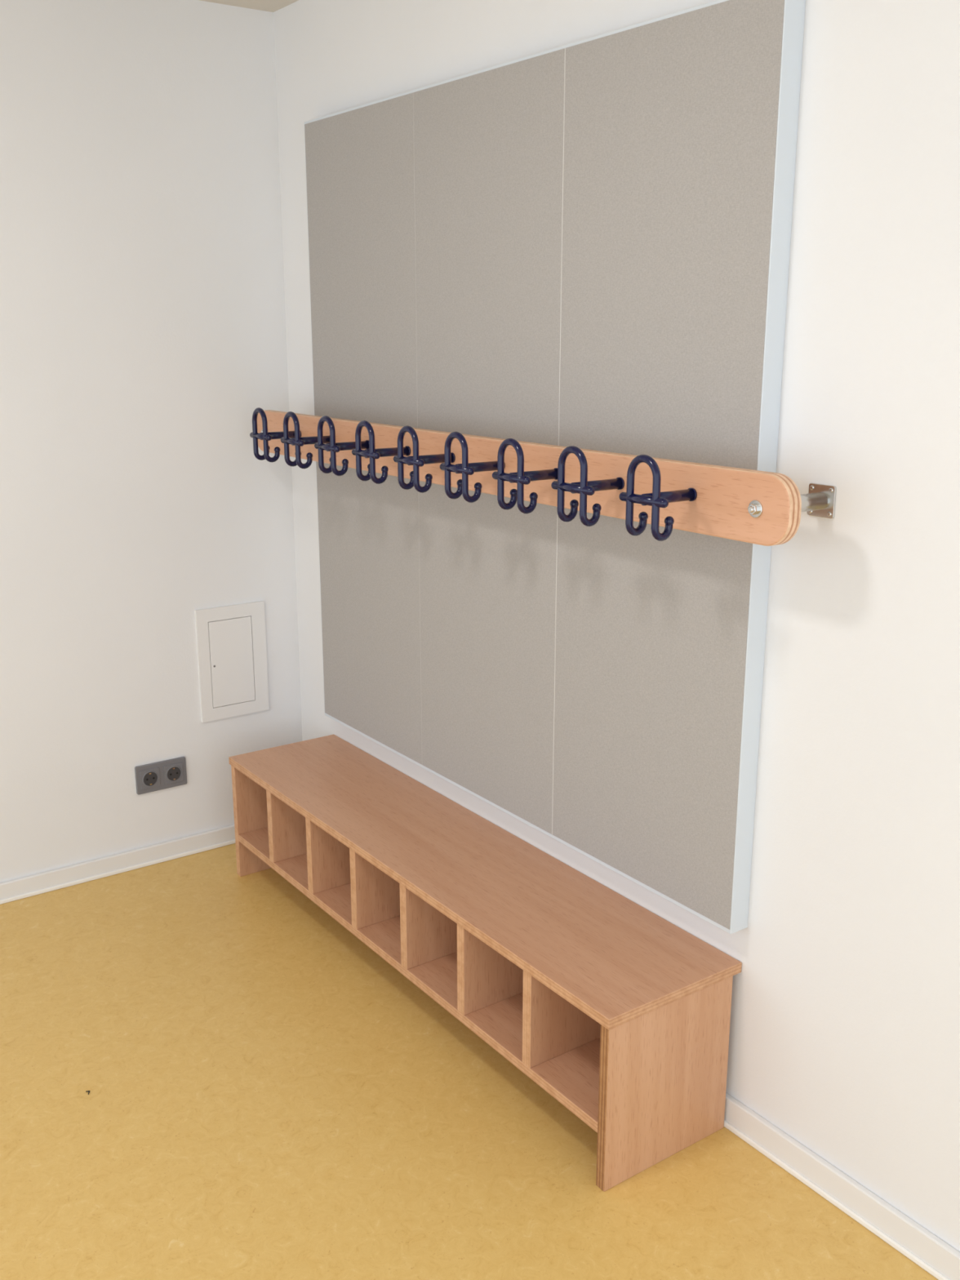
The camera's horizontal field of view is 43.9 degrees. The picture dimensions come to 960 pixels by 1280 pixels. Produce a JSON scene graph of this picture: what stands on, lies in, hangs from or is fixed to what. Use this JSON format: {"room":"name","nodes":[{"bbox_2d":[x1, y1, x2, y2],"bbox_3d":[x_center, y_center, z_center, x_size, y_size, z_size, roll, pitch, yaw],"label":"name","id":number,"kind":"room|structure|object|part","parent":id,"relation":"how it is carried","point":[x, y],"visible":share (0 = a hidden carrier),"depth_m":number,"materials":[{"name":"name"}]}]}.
{"room":"kindergarten cloakroom","nodes":[
{"label":"kindergarten cloakroom","id":0,"kind":"room"},
{"bbox_2d":[0,0,302,883],"bbox_3d":[-2.203,-0.256,2.333,4.000,2.289,0.100,-10,18,-34],"label":"wall","id":1,"kind":"structure","parent":0,"point":[143,335],"depth_m":3.13,"materials":[{"name":"paint"}]},
{"bbox_2d":[0,824,235,904],"bbox_3d":[-2.169,0.837,2.569,4.000,0.055,0.018,-10,18,-34],"label":"baseboard","id":2,"kind":"structure","parent":1,"relation":"attached to","point":[81,873],"depth_m":3.35,"materials":[{"name":"white wood"}]},
{"bbox_2d":[134,756,186,795],"bbox_3d":[-0.904,0.385,3.381,0.147,0.083,0.014,-10,18,-34],"label":"power socket","id":3,"kind":"object","parent":1,"relation":"attached to","point":[170,773],"visible":1,"depth_m":3.38,"materials":[{"name":"grey plastic"}]},
{"bbox_2d":[195,600,269,722],"bbox_3d":[-0.713,0.062,3.438,0.209,0.330,0.009,-10,18,-34],"label":"access panel","id":4,"kind":"object","parent":1,"relation":"attached to","point":[231,639],"visible":1,"depth_m":3.43,"materials":[{"name":"white metal"}]},
{"bbox_3d":[-0.716,0.063,3.436,0.130,0.253,0.008,-10,18,-34],"label":"door","id":5,"kind":"part","parent":4,"relation":"part of","materials":[{"name":"white metal"}]},
{"bbox_2d":[199,0,298,12],"bbox_3d":[-0.947,-0.985,0.401,4.100,0.100,4.300,-10,18,-34],"label":"ceiling","id":6,"kind":"structure","parent":0,"point":[272,6],"depth_m":3.04,"materials":[{"name":"paint"}]},
{"bbox_2d":[0,843,937,1279],"bbox_3d":[-0.947,1.326,1.006,4.100,0.100,4.300,-10,18,-34],"label":"floor","id":7,"kind":"structure","parent":0,"point":[270,1097],"depth_m":2.26,"materials":[{"name":"yellow laminate"}]},
{"bbox_2d":[228,734,742,1191],"bbox_3d":[-0.102,0.628,2.782,0.327,0.350,1.573,-10,18,-34],"label":"bench","id":8,"kind":"object","parent":7,"relation":"on","point":[619,1012],"visible":1,"depth_m":2.42,"materials":[{"name":"brown wood"}]},
{"bbox_3d":[-0.554,0.480,3.389,0.305,0.329,0.022,-10,18,-34],"label":"panel","id":9,"kind":"part","parent":8,"relation":"part of","materials":[{"name":"brown wood"}]},
{"bbox_2d":[238,826,599,1133],"bbox_3d":[-0.107,0.685,2.793,0.304,0.021,1.521,-10,18,-34],"label":"shelf","id":10,"kind":"object","parent":8,"relation":"attached to","point":[570,1073],"depth_m":2.50,"materials":[{"name":"brown wood"}]},
{"bbox_3d":[-0.102,0.469,2.740,0.327,0.021,1.573,-10,18,-34],"label":"panel","id":11,"kind":"part","parent":8,"relation":"part of","materials":[{"name":"brown wood"}]},
{"bbox_3d":[0.339,0.799,2.172,0.305,0.329,0.022,-10,18,-34],"label":"panel","id":12,"kind":"part","parent":8,"relation":"part of","materials":[{"name":"brown wood"}]},
{"bbox_2d":[273,0,959,1252],"bbox_3d":[0.684,-0.122,1.822,0.100,2.289,4.300,-10,18,-34],"label":"wall","id":13,"kind":"structure","parent":0,"point":[844,1036],"depth_m":1.91,"materials":[{"name":"paint"}]},
{"bbox_2d":[249,407,836,546],"bbox_3d":[-0.059,-0.392,2.506,0.269,0.133,1.850,-10,18,-34],"label":"coat rack","id":14,"kind":"object","parent":13,"relation":"attached to","point":[757,507],"visible":1,"depth_m":2.12,"materials":[{"name":"brown wood"}]},
{"bbox_3d":[0.545,-0.223,1.903,0.006,0.052,0.052,-10,18,-34],"label":"wall plate","id":15,"kind":"part","parent":14,"relation":"part of","materials":[{"name":"silver metal"}]},
{"bbox_2d":[304,0,805,933],"bbox_3d":[0.025,-0.386,2.585,0.046,1.564,1.549,-10,18,-34],"label":"wall panel","id":16,"kind":"object","parent":13,"relation":"attached to","point":[585,243],"visible":0.8,"depth_m":2.32,"materials":[{"name":"grey fabric"}]},
{"bbox_3d":[-0.292,-0.490,2.979,0.001,1.549,0.509,-10,18,-34],"label":"fabric panel","id":17,"kind":"part","parent":16,"relation":"part of","materials":[{"name":"grey fabric"}]},
{"bbox_3d":[0.006,-0.384,2.572,0.001,1.549,0.517,-10,18,-34],"label":"fabric panel","id":18,"kind":"part","parent":16,"relation":"part of","materials":[{"name":"grey fabric"}]},
{"bbox_3d":[0.305,-0.277,2.164,0.001,1.549,0.513,-10,18,-34],"label":"fabric panel","id":19,"kind":"part","parent":16,"relation":"part of","materials":[{"name":"grey fabric"}]},
{"bbox_2d":[724,1092,959,1279],"bbox_3d":[0.665,0.974,2.032,0.018,0.062,4.200,-10,18,-34],"label":"baseboard","id":20,"kind":"structure","parent":13,"relation":"attached to","point":[935,1256],"depth_m":2.06,"materials":[{"name":"white"}]}
]}

